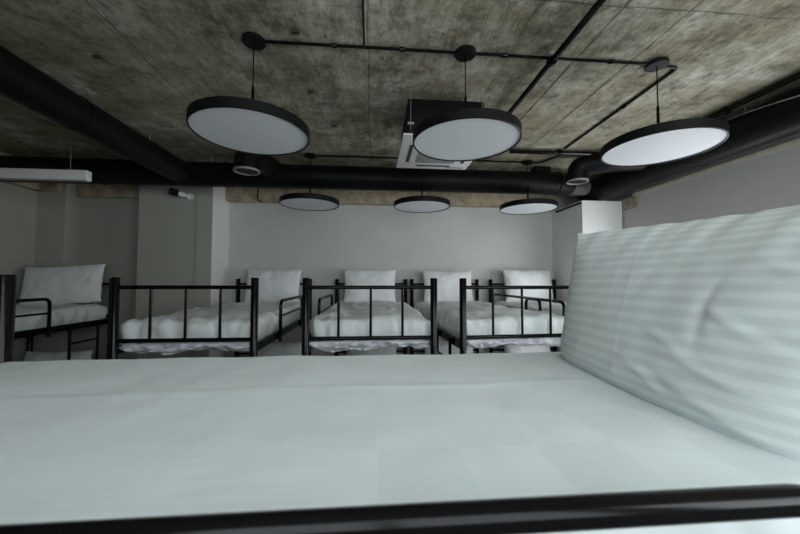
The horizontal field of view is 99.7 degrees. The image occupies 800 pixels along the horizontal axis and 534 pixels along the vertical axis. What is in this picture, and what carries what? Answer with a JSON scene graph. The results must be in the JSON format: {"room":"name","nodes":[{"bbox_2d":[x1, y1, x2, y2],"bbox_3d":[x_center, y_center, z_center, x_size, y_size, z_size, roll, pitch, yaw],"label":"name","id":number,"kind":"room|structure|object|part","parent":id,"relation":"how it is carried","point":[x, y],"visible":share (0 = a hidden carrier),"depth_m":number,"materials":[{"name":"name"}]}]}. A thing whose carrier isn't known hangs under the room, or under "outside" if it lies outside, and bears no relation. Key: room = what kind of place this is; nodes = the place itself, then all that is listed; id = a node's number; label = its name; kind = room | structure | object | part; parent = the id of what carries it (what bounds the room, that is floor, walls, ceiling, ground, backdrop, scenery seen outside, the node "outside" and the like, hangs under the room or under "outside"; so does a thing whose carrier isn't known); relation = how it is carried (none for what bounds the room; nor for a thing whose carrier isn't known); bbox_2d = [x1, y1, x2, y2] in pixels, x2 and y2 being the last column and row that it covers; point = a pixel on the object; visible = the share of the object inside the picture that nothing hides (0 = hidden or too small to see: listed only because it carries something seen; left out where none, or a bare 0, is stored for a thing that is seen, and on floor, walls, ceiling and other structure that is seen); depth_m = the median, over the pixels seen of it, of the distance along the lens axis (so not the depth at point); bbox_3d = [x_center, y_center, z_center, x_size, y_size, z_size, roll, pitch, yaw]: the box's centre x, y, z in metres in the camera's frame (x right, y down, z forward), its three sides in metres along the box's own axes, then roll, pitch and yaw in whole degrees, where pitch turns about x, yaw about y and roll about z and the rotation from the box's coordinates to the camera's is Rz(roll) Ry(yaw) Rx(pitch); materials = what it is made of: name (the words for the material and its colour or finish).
{"room":"dormitory","nodes":[
{"label":"dormitory","id":0,"kind":"room"},
{"bbox_2d":[0,181,36,361],"bbox_3d":[-3.805,0.230,1.354,0.200,2.792,4.440,0,-2,-5],"label":"wall","id":1,"kind":"structure","parent":0,"point":[18,205],"depth_m":3.42,"materials":[{"name":"paint"}]},
{"bbox_2d":[33,183,80,351],"bbox_3d":[-3.867,0.328,3.847,0.486,2.792,0.556,0,-2,-5],"label":"wall","id":2,"kind":"structure","parent":0,"point":[57,230],"depth_m":3.61,"materials":[{"name":"paint"}]},
{"bbox_2d":[0,151,62,191],"bbox_3d":[-3.730,-0.959,3.261,0.250,0.267,0.734,0,-2,-5],"label":"beam","id":3,"kind":"structure","parent":2,"relation":"attached to","point":[52,187],"depth_m":3.56,"materials":[{"name":"grey concrete"}]},
{"bbox_2d":[75,198,138,359],"bbox_3d":[-3.212,0.335,3.994,0.844,2.792,0.370,0,-2,-5],"label":"wall","id":4,"kind":"structure","parent":0,"point":[108,233],"depth_m":3.82,"materials":[{"name":"paint"}]},
{"bbox_2d":[75,184,139,198],"bbox_3d":[-3.217,-0.927,3.823,0.793,0.284,0.070,0,-2,-5],"label":"beam","id":5,"kind":"structure","parent":4,"relation":"attached to","point":[82,190],"depth_m":3.78,"materials":[{"name":"grey concrete"}]},
{"bbox_2d":[134,185,196,358],"bbox_3d":[-2.533,0.333,3.921,0.601,2.792,0.628,0,-2,-5],"label":"wall pier","id":6,"kind":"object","parent":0,"point":[166,252],"visible":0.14,"depth_m":3.63,"materials":[{"name":"paint"}]},
{"bbox_2d":[168,188,192,199],"bbox_3d":[-2.325,-0.778,3.585,0.084,0.089,0.232,-1,-3,34],"label":"security camera","id":7,"kind":"object","parent":6,"relation":"attached to","point":[172,191],"visible":1,"depth_m":3.55,"materials":[{"name":"white plastic"}]},
{"bbox_2d":[168,188,178,195],"bbox_3d":[-2.365,-0.784,3.526,0.072,0.081,0.084,-2,-3,43],"label":"hood","id":8,"kind":"object","parent":7,"relation":"attached to","point":[172,191],"depth_m":3.51,"materials":[{"name":"black paint"}]},
{"bbox_2d":[193,187,212,357],"bbox_3d":[-2.128,0.323,3.637,0.158,2.792,0.018,0,-2,-5],"label":"wall column","id":9,"kind":"structure","parent":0,"point":[203,262],"depth_m":3.65,"materials":[{"name":"paint"}]},
{"bbox_2d":[209,187,228,356],"bbox_3d":[-2.155,0.336,3.955,0.158,2.792,0.622,0,-2,-5],"label":"wall","id":10,"kind":"structure","parent":0,"point":[220,224],"depth_m":3.86,"materials":[{"name":"white paint"}]},
{"bbox_2d":[0,0,799,180],"bbox_3d":[-0.513,-1.216,1.858,7.030,0.150,5.390,0,-2,-5],"label":"ceiling","id":11,"kind":"structure","parent":0,"point":[160,57],"depth_m":1.90,"materials":[{"name":"concrete"}]},
{"bbox_2d":[0,131,91,181],"bbox_3d":[-3.136,-0.907,2.719,1.185,0.410,0.060,0,-2,-5],"label":"ceiling light","id":12,"kind":"object","parent":11,"relation":"hanging from","point":[17,174],"visible":1,"depth_m":2.71,"materials":[{"name":"white plastic"}]},
{"bbox_2d":[0,45,190,182],"bbox_3d":[-1.942,-1.020,1.291,0.221,0.292,3.870,0,-2,-5],"label":"ventilation duct","id":13,"kind":"object","parent":11,"relation":"hanging from","point":[21,82],"visible":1,"depth_m":2.02,"materials":[{"name":"black metal"}]},
{"bbox_2d":[92,55,102,58],"bbox_3d":[-1.639,-1.138,1.827,0.040,0.012,0.022,0,-2,-5],"label":"metal fixing","id":14,"kind":"object","parent":11,"relation":"attached to","point":[93,56],"visible":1,"depth_m":1.82,"materials":[{"name":"black metal"}]},
{"bbox_2d":[186,31,309,155],"bbox_3d":[-0.736,-0.901,1.688,0.555,0.493,0.555,0,-2,-5],"label":"pendant lamp","id":15,"kind":"object","parent":11,"relation":"hanging from","point":[239,124],"visible":1,"depth_m":1.60,"materials":[{"name":"white plastic"}]},
{"bbox_2d":[188,108,307,153],"bbox_3d":[-0.737,-0.663,1.678,0.538,0.005,0.538,0,-2,-5],"label":"diffuser","id":16,"kind":"object","parent":15,"relation":"attached to","point":[244,130],"depth_m":1.63,"materials":[{"name":"white plastic"}]},
{"bbox_3d":[-0.736,-0.945,1.690,0.006,0.360,0.006,0,-2,-5],"label":"cord","id":17,"kind":"part","parent":15,"relation":"part of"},
{"bbox_2d":[290,29,299,34],"bbox_3d":[-0.510,-1.143,1.640,0.040,0.012,0.022,0,-2,-5],"label":"metal fixing","id":18,"kind":"object","parent":11,"relation":"attached to","point":[293,31],"visible":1,"depth_m":1.63,"materials":[{"name":"black metal"}]},
{"bbox_2d":[0,151,590,195],"bbox_3d":[-0.824,-0.941,3.239,5.879,0.292,0.763,0,-2,-5],"label":"ventilation duct","id":19,"kind":"object","parent":11,"relation":"hanging from","point":[247,170],"visible":0.86,"depth_m":3.34,"materials":[{"name":"black metal"}]},
{"bbox_2d":[279,152,338,210],"bbox_3d":[-0.865,-0.840,3.246,0.555,0.493,0.555,0,-2,-5],"label":"pendant lamp","id":20,"kind":"object","parent":11,"relation":"hanging from","point":[309,201],"visible":1,"depth_m":3.17,"materials":[{"name":"white plastic"}]},
{"bbox_2d":[280,198,337,209],"bbox_3d":[-0.865,-0.602,3.237,0.538,0.005,0.538,0,-2,-5],"label":"diffuser","id":21,"kind":"object","parent":20,"relation":"attached to","point":[293,203],"depth_m":3.19,"materials":[{"name":"white plastic"}]},
{"bbox_2d":[317,155,397,158],"bbox_3d":[-0.321,-1.075,3.300,0.970,0.024,0.024,0,-2,-5],"label":"conduit","id":22,"kind":"object","parent":11,"relation":"attached to","point":[372,157],"visible":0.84,"depth_m":3.29,"materials":[{"name":"black metal"}]},
{"bbox_2d":[265,40,454,53],"bbox_3d":[-0.197,-1.136,1.741,0.980,0.024,0.024,0,-2,-5],"label":"conduit","id":23,"kind":"object","parent":11,"relation":"attached to","point":[333,45],"visible":1,"depth_m":1.74,"materials":[{"name":"black metal"}]},
{"bbox_2d":[361,0,364,46],"bbox_3d":[-0.122,-1.165,0.989,0.010,0.011,1.498,0,-2,-5],"label":"conduit","id":24,"kind":"object","parent":11,"relation":"attached to","point":[363,19],"visible":1,"depth_m":1.57,"materials":[{"name":"black metal"}]},
{"bbox_2d":[394,182,449,212],"bbox_3d":[0.217,-0.834,3.335,0.555,0.493,0.555,0,-2,-5],"label":"pendant lamp","id":25,"kind":"object","parent":11,"relation":"hanging from","point":[422,203],"visible":0.85,"depth_m":3.23,"materials":[{"name":"white plastic"}]},
{"bbox_2d":[395,201,448,211],"bbox_3d":[0.216,-0.596,3.326,0.538,0.005,0.538,0,-2,-5],"label":"diffuser","id":26,"kind":"object","parent":25,"relation":"attached to","point":[405,206],"depth_m":3.31,"materials":[{"name":"white plastic"}]},
{"bbox_2d":[396,89,483,169],"bbox_3d":[0.277,-0.957,2.425,0.565,0.319,0.620,0,-2,-5],"label":"air conditioner","id":27,"kind":"object","parent":11,"relation":"hanging from","point":[417,110],"depth_m":2.17,"materials":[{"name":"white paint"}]},
{"bbox_3d":[0.067,-0.997,2.137,0.040,0.262,0.030,0,-2,-5],"label":"hanger rod","id":28,"kind":"part","parent":27,"relation":"part of","materials":[{"name":"metal"}]},
{"bbox_3d":[0.276,-0.812,2.420,0.565,0.014,0.620,0,-2,-5],"label":"panel","id":29,"kind":"part","parent":27,"relation":"part of","materials":[{"name":"white plastic"}]},
{"bbox_2d":[415,153,453,163],"bbox_3d":[0.276,-0.803,2.419,0.295,0.011,0.320,0,-2,-5],"label":"ceiling vent","id":30,"kind":"object","parent":27,"relation":"in","point":[419,158],"depth_m":2.52,"materials":[{"name":"white plastic"}]},
{"bbox_2d":[413,45,521,161],"bbox_3d":[0.345,-0.895,1.777,0.555,0.493,0.555,0,-2,-5],"label":"pendant lamp","id":31,"kind":"object","parent":11,"relation":"hanging from","point":[476,133],"visible":1,"depth_m":1.71,"materials":[{"name":"white plastic"}]},
{"bbox_3d":[0.345,-0.939,1.778,0.006,0.360,0.006,0,-2,-5],"label":"cord","id":32,"kind":"part","parent":31,"relation":"part of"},
{"bbox_2d":[414,118,519,159],"bbox_3d":[0.345,-0.657,1.767,0.538,0.005,0.538,0,-2,-5],"label":"diffuser","id":33,"kind":"object","parent":31,"relation":"attached to","point":[438,138],"depth_m":1.71,"materials":[{"name":"white plastic"}]},
{"bbox_2d":[472,160,521,162],"bbox_3d":[0.760,-1.069,3.389,0.970,0.024,0.024,0,-2,-5],"label":"conduit","id":34,"kind":"object","parent":11,"relation":"attached to","point":[474,160],"visible":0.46,"depth_m":3.40,"materials":[{"name":"black metal"}]},
{"bbox_2d":[500,160,557,214],"bbox_3d":[1.298,-0.828,3.424,0.555,0.493,0.555,0,-2,-5],"label":"pendant lamp","id":35,"kind":"object","parent":11,"relation":"hanging from","point":[527,206],"visible":1,"depth_m":3.35,"materials":[{"name":"white plastic"}]},
{"bbox_2d":[500,203,556,213],"bbox_3d":[1.297,-0.591,3.415,0.538,0.005,0.538,0,-2,-5],"label":"diffuser","id":36,"kind":"object","parent":35,"relation":"attached to","point":[508,208],"depth_m":3.39,"materials":[{"name":"white plastic"}]},
{"bbox_2d":[533,155,561,162],"bbox_3d":[1.477,-1.070,3.323,0.068,0.015,0.338,2,-3,-35],"label":"conduit","id":37,"kind":"object","parent":11,"relation":"attached to","point":[561,155],"visible":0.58,"depth_m":3.36,"materials":[{"name":"black metal"}]},
{"bbox_2d":[509,149,599,155],"bbox_3d":[1.440,-1.056,3.118,0.870,0.062,0.061,0,-2,-5],"label":"pipe","id":38,"kind":"object","parent":11,"relation":"attached to","point":[513,151],"visible":0.91,"depth_m":3.10,"materials":[{"name":"metal"}]},
{"bbox_2d":[508,0,605,113],"bbox_3d":[0.836,-1.118,1.403,0.051,0.076,3.630,0,-2,-5],"label":"pipe","id":39,"kind":"object","parent":11,"relation":"hanging from","point":[552,60],"visible":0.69,"depth_m":1.71,"materials":[{"name":"metal"}]},
{"bbox_2d":[476,52,647,64],"bbox_3d":[0.886,-1.130,1.831,0.975,0.024,0.024,0,-2,-5],"label":"conduit","id":40,"kind":"object","parent":11,"relation":"attached to","point":[504,55],"visible":0.94,"depth_m":1.83,"materials":[{"name":"black metal"}]},
{"bbox_2d":[564,65,677,149],"bbox_3d":[1.536,-1.103,2.482,0.101,0.027,1.194,0,-2,1],"label":"conduit","id":41,"kind":"object","parent":11,"relation":"attached to","point":[673,67],"visible":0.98,"depth_m":2.25,"materials":[{"name":"black metal"}]},
{"bbox_2d":[600,57,729,166],"bbox_3d":[1.427,-0.890,1.866,0.555,0.493,0.555,0,-2,-5],"label":"pendant lamp","id":42,"kind":"object","parent":11,"relation":"hanging from","point":[673,140],"visible":1,"depth_m":1.80,"materials":[{"name":"white plastic"}]},
{"bbox_3d":[1.427,-0.933,1.867,0.006,0.360,0.006,0,-2,-5],"label":"cord","id":43,"kind":"part","parent":42,"relation":"part of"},
{"bbox_2d":[602,128,726,165],"bbox_3d":[1.426,-0.652,1.856,0.538,0.005,0.538,0,-2,-5],"label":"diffuser","id":44,"kind":"object","parent":42,"relation":"attached to","point":[652,146],"depth_m":1.81,"materials":[{"name":"white plastic"}]},
{"bbox_2d":[566,87,799,200],"bbox_3d":[2.155,-0.982,1.896,0.871,0.302,4.405,0,-2,-5],"label":"ventilation duct","id":45,"kind":"object","parent":11,"relation":"hanging from","point":[778,118],"visible":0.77,"depth_m":2.55,"materials":[{"name":"black metal"}]},
{"bbox_2d":[706,72,799,117],"bbox_3d":[2.325,-1.116,1.576,0.058,0.059,3.730,0,-2,-5],"label":"pipe","id":46,"kind":"object","parent":11,"relation":"attached to","point":[727,109],"visible":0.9,"depth_m":2.15,"materials":[{"name":"metal"}]},
{"bbox_2d":[226,195,578,356],"bbox_3d":[0.295,0.357,4.368,4.792,2.792,0.200,0,-2,-5],"label":"wall","id":47,"kind":"structure","parent":0,"point":[484,242],"depth_m":4.25,"materials":[{"name":"white paint"}]},
{"bbox_2d":[225,187,556,207],"bbox_3d":[-0.032,-0.912,4.231,4.100,0.269,0.120,0,-2,-5],"label":"beam","id":48,"kind":"structure","parent":47,"relation":"attached to","point":[233,194],"depth_m":4.15,"materials":[{"name":"grey concrete"}]},
{"bbox_2d":[552,200,621,351],"bbox_3d":[2.267,0.503,4.104,0.477,2.488,0.640,0,-2,-5],"label":"wall pier","id":49,"kind":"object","parent":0,"point":[588,216],"visible":0.36,"depth_m":3.99,"materials":[{"name":"white paint"}]},
{"bbox_2d":[555,202,580,212],"bbox_3d":[2.025,-0.716,4.076,0.023,0.024,0.510,0,-2,-5],"label":"conduit","id":50,"kind":"object","parent":49,"relation":"attached to","point":[576,204],"visible":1,"depth_m":4.04,"materials":[{"name":"black metal"}]},
{"bbox_2d":[603,133,799,228],"bbox_3d":[2.780,0.276,2.172,0.200,2.792,4.990,0,-2,-5],"label":"wall","id":51,"kind":"structure","parent":0,"point":[771,180],"depth_m":2.72,"materials":[{"name":"grey paint"}]},
{"bbox_2d":[622,195,637,210],"bbox_3d":[2.589,-0.707,3.748,0.092,0.130,0.215,0,-2,-5],"label":"beam","id":52,"kind":"structure","parent":51,"relation":"attached to","point":[631,202],"depth_m":3.72,"materials":[{"name":"concrete"}]},
{"bbox_2d":[632,138,799,195],"bbox_3d":[2.748,-0.866,1.712,0.072,0.032,3.990,0,-2,-5],"label":"trim","id":53,"kind":"structure","parent":51,"relation":"attached to","point":[796,141],"depth_m":2.71,"materials":[{"name":"beige bare concrete"}]},
{"bbox_3d":[-0.519,1.709,1.743,7.030,0.120,5.390,0,-2,-5],"label":"floor","id":54,"kind":"structure","parent":0,"visible":0},
{"bbox_2d":[14,278,110,359],"bbox_3d":[-3.369,0.877,2.571,0.843,1.595,1.973,0,-2,-5],"label":"bunk bed","id":55,"kind":"object","parent":54,"relation":"on","point":[49,329],"visible":0.3,"depth_m":3.05,"materials":[{"name":"black metal"}]},
{"bbox_3d":[-3.845,0.913,3.498,0.047,1.595,0.047,0,-2,-5],"label":"post","id":56,"kind":"part","parent":55,"relation":"part of","materials":[{"name":"black metal"}]},
{"bbox_3d":[-2.949,0.410,2.467,0.026,0.333,0.826,0,-2,-5],"label":"guard rail","id":57,"kind":"part","parent":55,"relation":"part of","materials":[{"name":"black metal"}]},
{"bbox_2d":[15,303,107,335],"bbox_3d":[-3.377,0.451,2.587,0.826,0.262,1.920,0,-2,-5],"label":"mattress","id":58,"kind":"object","parent":55,"relation":"on","point":[61,314],"visible":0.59,"depth_m":3.04,"materials":[{"name":"white fabric"}]},
{"bbox_2d":[19,264,104,304],"bbox_3d":[-3.410,0.180,3.417,0.730,0.445,0.182,1,-2,-11],"label":"pillow","id":59,"kind":"object","parent":58,"relation":"on","point":[80,283],"visible":0.93,"depth_m":3.37,"materials":[{"name":"white fabric"}]},
{"bbox_3d":[-2.988,0.530,2.617,0.028,0.055,1.902,0,-2,-5],"label":"rail","id":60,"kind":"part","parent":55,"relation":"part of","materials":[{"name":"black metal"}]},
{"bbox_3d":[-3.067,0.917,3.562,0.047,1.595,0.047,0,-2,-5],"label":"post","id":61,"kind":"part","parent":55,"relation":"part of","materials":[{"name":"black metal"}]},
{"bbox_3d":[-3.379,1.288,2.561,0.830,0.220,1.927,0,-2,-5],"label":"mattress","id":62,"kind":"object","parent":55,"relation":"on","visible":0},
{"bbox_2d":[23,350,92,361],"bbox_3d":[-3.441,1.050,3.352,0.622,0.408,0.203,0,-2,-6],"label":"pillow","id":63,"kind":"object","parent":62,"relation":"on","point":[62,355],"visible":0.21,"depth_m":3.36,"materials":[{"name":"white fabric"}]},
{"bbox_2d":[108,277,311,359],"bbox_3d":[-1.419,0.901,3.055,0.900,1.595,1.973,0,-2,-5],"label":"bunk bed","id":64,"kind":"object","parent":54,"relation":"on","point":[256,345],"visible":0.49,"depth_m":2.12,"materials":[{"name":"black metal"}]},
{"bbox_3d":[-1.765,0.861,2.061,0.047,1.595,0.047,0,-2,-5],"label":"post","id":65,"kind":"part","parent":64,"relation":"part of","materials":[{"name":"black metal"}]},
{"bbox_3d":[-1.843,0.549,3.034,0.028,0.055,1.902,0,-2,-5],"label":"rail","id":66,"kind":"part","parent":64,"relation":"part of","materials":[{"name":"black metal"}]},
{"bbox_3d":[-1.347,0.294,2.118,0.837,0.357,0.027,0,-2,-5],"label":"footboard","id":67,"kind":"part","parent":64,"relation":"part of","materials":[{"name":"black metal"}]},
{"bbox_2d":[118,300,300,354],"bbox_3d":[-1.423,0.469,3.071,0.876,0.262,1.926,0,-2,-5],"label":"mattress","id":68,"kind":"object","parent":64,"relation":"on","point":[201,322],"visible":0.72,"depth_m":2.17,"materials":[{"name":"white fabric"}]},
{"bbox_2d":[244,269,301,302],"bbox_3d":[-1.478,0.220,3.931,0.637,0.401,0.213,0,-2,-2],"label":"pillow","id":69,"kind":"object","parent":68,"relation":"on","point":[274,285],"visible":0.82,"depth_m":3.87,"materials":[{"name":"white fabric"}]},
{"bbox_3d":[-1.923,0.936,3.979,0.047,1.595,0.047,0,-2,-5],"label":"post","id":70,"kind":"part","parent":64,"relation":"part of","materials":[{"name":"black metal"}]},
{"bbox_3d":[-0.931,0.865,2.130,0.047,1.595,0.047,0,-2,-5],"label":"post","id":71,"kind":"part","parent":64,"relation":"part of","materials":[{"name":"black metal"}]},
{"bbox_3d":[-1.009,0.553,3.102,0.028,0.055,1.902,0,-2,-5],"label":"rail","id":72,"kind":"part","parent":64,"relation":"part of","materials":[{"name":"black metal"}]},
{"bbox_3d":[-0.981,0.438,3.078,0.026,0.333,0.838,0,-2,-5],"label":"guard rail","id":73,"kind":"part","parent":64,"relation":"part of","materials":[{"name":"black metal"}]},
{"bbox_3d":[-1.089,0.940,4.048,0.047,1.595,0.047,0,-2,-5],"label":"post","id":74,"kind":"part","parent":64,"relation":"part of","materials":[{"name":"black metal"}]},
{"bbox_3d":[-1.428,1.312,3.042,0.884,0.222,1.918,0,-2,-5],"label":"mattress","id":75,"kind":"object","parent":64,"relation":"on","visible":0},
{"bbox_2d":[257,342,301,356],"bbox_3d":[-1.385,1.073,3.860,0.623,0.410,0.207,0,-2,-6],"label":"pillow","id":76,"kind":"object","parent":75,"relation":"on","point":[290,348],"visible":0.32,"depth_m":3.84,"materials":[{"name":"white fabric"}]},
{"bbox_2d":[301,278,436,355],"bbox_3d":[-0.280,0.907,3.149,0.900,1.595,1.973,0,-2,-5],"label":"bunk bed","id":77,"kind":"object","parent":54,"relation":"on","point":[306,286],"visible":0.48,"depth_m":2.21,"materials":[{"name":"black metal"}]},
{"bbox_3d":[-0.610,0.867,2.156,0.047,1.595,0.047,0,-2,-5],"label":"post","id":78,"kind":"part","parent":77,"relation":"part of","materials":[{"name":"black metal"}]},
{"bbox_3d":[-0.731,0.449,3.341,0.026,0.333,0.931,0,-2,-5],"label":"guard rail","id":79,"kind":"part","parent":77,"relation":"part of","materials":[{"name":"black metal"}]},
{"bbox_3d":[-0.768,0.942,4.074,0.047,1.595,0.047,0,-2,-5],"label":"post","id":80,"kind":"part","parent":77,"relation":"part of","materials":[{"name":"black metal"}]},
{"bbox_2d":[309,300,429,352],"bbox_3d":[-0.273,0.478,3.166,0.877,0.259,1.925,0,-2,-5],"label":"mattress","id":81,"kind":"object","parent":77,"relation":"on","point":[354,315],"visible":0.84,"depth_m":2.26,"materials":[{"name":"white fabric"}]},
{"bbox_2d":[343,269,395,301],"bbox_3d":[-0.355,0.227,4.018,0.628,0.400,0.212,1,-2,-10],"label":"pillow","id":82,"kind":"object","parent":81,"relation":"on","point":[351,277],"visible":0.88,"depth_m":3.95,"materials":[{"name":"white fabric"}]},
{"bbox_3d":[-0.192,0.300,2.213,0.837,0.357,0.027,0,-2,-5],"label":"footboard","id":83,"kind":"part","parent":77,"relation":"part of","materials":[{"name":"black metal"}]},
{"bbox_3d":[-0.352,1.237,4.097,0.837,0.435,0.025,0,-2,-5],"label":"headboard","id":84,"kind":"part","parent":77,"relation":"part of","materials":[{"name":"black metal"}]},
{"bbox_3d":[-0.350,0.375,4.131,0.837,0.357,0.027,0,-2,-5],"label":"headboard","id":85,"kind":"part","parent":77,"relation":"part of","materials":[{"name":"black metal"}]},
{"bbox_3d":[0.066,0.947,4.143,0.047,1.595,0.047,0,-2,-5],"label":"post","id":86,"kind":"part","parent":77,"relation":"part of","materials":[{"name":"black metal"}]},
{"bbox_3d":[0.224,0.871,2.225,0.047,1.595,0.047,0,-2,-5],"label":"post","id":87,"kind":"part","parent":77,"relation":"part of","materials":[{"name":"black metal"}]},
{"bbox_3d":[-0.273,1.317,3.138,0.889,0.218,1.926,0,-2,-5],"label":"mattress","id":88,"kind":"object","parent":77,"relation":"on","visible":0},
{"bbox_2d":[346,347,396,355],"bbox_3d":[-0.333,1.080,3.946,0.602,0.407,0.207,0,-2,-2],"label":"pillow","id":89,"kind":"object","parent":88,"relation":"on","point":[383,350],"visible":0.2,"depth_m":3.92,"materials":[{"name":"white fabric"}]},
{"bbox_2d":[0,274,799,533],"bbox_3d":[-0.149,0.809,0.663,2.107,1.595,0.899,0,-2,-5],"label":"bunk bed","id":90,"kind":"object","parent":54,"relation":"on","point":[551,514],"visible":0.22,"depth_m":0.26,"materials":[{"name":"black metal"}]},
{"bbox_3d":[-1.211,0.820,1.003,0.047,1.595,0.047,0,-2,-5],"label":"post","id":91,"kind":"part","parent":90,"relation":"part of","materials":[{"name":"black metal"}]},
{"bbox_2d":[0,352,799,533],"bbox_3d":[-0.147,0.372,0.685,2.048,0.241,0.855,0,-2,-5],"label":"mattress","id":92,"kind":"object","parent":90,"relation":"on","point":[111,438],"visible":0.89,"depth_m":0.49,"materials":[{"name":"white fabric"}]},
{"bbox_2d":[560,205,799,460],"bbox_3d":[0.644,0.066,0.745,0.376,0.401,0.702,0,-2,-5],"label":"pillow","id":93,"kind":"object","parent":92,"relation":"on","point":[698,321],"visible":1,"depth_m":0.63,"materials":[{"name":"white fabric"}]},
{"bbox_3d":[-0.077,0.340,0.248,0.934,0.310,0.024,0,-2,-5],"label":"guard rail","id":94,"kind":"part","parent":90,"relation":"part of","materials":[{"name":"black metal"}]},
{"bbox_2d":[410,278,568,354],"bbox_3d":[0.696,0.912,3.231,0.914,1.595,1.973,0,-2,-8],"label":"bunk bed","id":95,"kind":"object","parent":54,"relation":"on","point":[461,343],"visible":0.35,"depth_m":2.29,"materials":[{"name":"black metal"}]},
{"bbox_3d":[0.143,0.946,4.123,0.047,1.595,0.047,0,-2,-8],"label":"post","id":96,"kind":"part","parent":95,"relation":"part of","materials":[{"name":"black metal"}]},
{"bbox_3d":[0.557,1.242,4.171,0.837,0.435,0.025,0,-2,-8],"label":"headboard","id":97,"kind":"part","parent":95,"relation":"part of","materials":[{"name":"black metal"}]},
{"bbox_3d":[0.281,0.559,3.185,0.028,0.055,1.902,0,-2,-8],"label":"rail","id":98,"kind":"part","parent":95,"relation":"part of","materials":[{"name":"black metal"}]},
{"bbox_3d":[0.418,0.872,2.219,0.047,1.595,0.047,0,-2,-8],"label":"post","id":99,"kind":"part","parent":95,"relation":"part of","materials":[{"name":"black metal"}]},
{"bbox_3d":[0.972,0.953,4.243,0.047,1.595,0.047,0,-2,-8],"label":"post","id":100,"kind":"part","parent":95,"relation":"part of","materials":[{"name":"black metal"}]},
{"bbox_2d":[414,301,563,347],"bbox_3d":[0.700,0.482,3.250,0.887,0.262,1.926,0,-2,-8],"label":"mattress","id":101,"kind":"object","parent":95,"relation":"on","point":[507,320],"visible":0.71,"depth_m":2.36,"materials":[{"name":"white fabric"}]},
{"bbox_2d":[423,271,472,301],"bbox_3d":[0.585,0.238,4.103,0.619,0.389,0.213,0,-2,-9],"label":"pillow","id":102,"kind":"object","parent":101,"relation":"on","point":[447,281],"visible":0.77,"depth_m":4.03,"materials":[{"name":"white fabric"}]},
{"bbox_3d":[0.833,0.306,2.301,0.837,0.357,0.027,0,-2,-8],"label":"footboard","id":103,"kind":"part","parent":95,"relation":"part of","materials":[{"name":"black metal"}]},
{"bbox_3d":[1.181,0.439,2.996,0.026,0.333,0.261,0,-2,-8],"label":"guard rail","id":104,"kind":"part","parent":95,"relation":"part of","materials":[{"name":"black metal"}]},
{"bbox_3d":[0.695,1.321,3.213,0.883,0.222,1.912,0,-2,-8],"label":"mattress","id":105,"kind":"object","parent":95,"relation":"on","visible":0},
{"bbox_2d":[424,341,472,354],"bbox_3d":[0.585,1.086,4.027,0.604,0.405,0.212,0,-2,-3],"label":"pillow","id":106,"kind":"object","parent":105,"relation":"on","point":[443,345],"visible":0.13,"depth_m":3.99,"materials":[{"name":"white fabric"}]},
{"bbox_2d":[489,279,564,352],"bbox_3d":[1.631,0.917,3.306,0.900,1.595,1.973,0,-2,-5],"label":"bunk bed","id":107,"kind":"object","parent":54,"relation":"on","point":[554,300],"visible":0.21,"depth_m":4.21,"materials":[{"name":"black metal"}]},
{"bbox_3d":[1.142,0.952,4.231,0.047,1.595,0.047,0,-2,-5],"label":"post","id":108,"kind":"part","parent":107,"relation":"part of","materials":[{"name":"black metal"}]},
{"bbox_3d":[1.559,1.247,4.254,0.837,0.435,0.025,0,-2,-5],"label":"headboard","id":109,"kind":"part","parent":107,"relation":"part of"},
{"bbox_3d":[1.194,0.452,3.324,0.026,0.333,1.531,0,-2,-5],"label":"guard rail","id":110,"kind":"part","parent":107,"relation":"part of","materials":[{"name":"black metal"}]},
{"bbox_2d":[495,300,565,315],"bbox_3d":[1.639,0.487,3.323,0.911,0.259,1.937,0,-2,-5],"label":"mattress","id":111,"kind":"object","parent":107,"relation":"on","point":[532,305],"visible":0.09,"depth_m":3.48,"materials":[{"name":"white fabric"}]},
{"bbox_2d":[503,270,552,301],"bbox_3d":[1.589,0.235,4.182,0.634,0.405,0.215,0,-2,-9],"label":"pillow","id":112,"kind":"object","parent":111,"relation":"on","point":[511,277],"visible":0.8,"depth_m":4.11,"materials":[{"name":"white fabric"}]},
{"bbox_3d":[1.976,0.957,4.300,0.047,1.595,0.047,0,-2,-5],"label":"post","id":113,"kind":"part","parent":107,"relation":"part of","materials":[{"name":"black metal"}]},
{"bbox_3d":[1.637,1.327,3.289,0.876,0.224,1.918,0,-2,-5],"label":"mattress","id":114,"kind":"object","parent":107,"relation":"on","visible":0},
{"bbox_2d":[504,345,550,352],"bbox_3d":[1.562,1.092,4.104,0.601,0.403,0.214,0,-2,-5],"label":"pillow","id":115,"kind":"object","parent":114,"relation":"on","point":[507,348],"visible":0.19,"depth_m":4.06,"materials":[{"name":"white fabric"}]}
]}

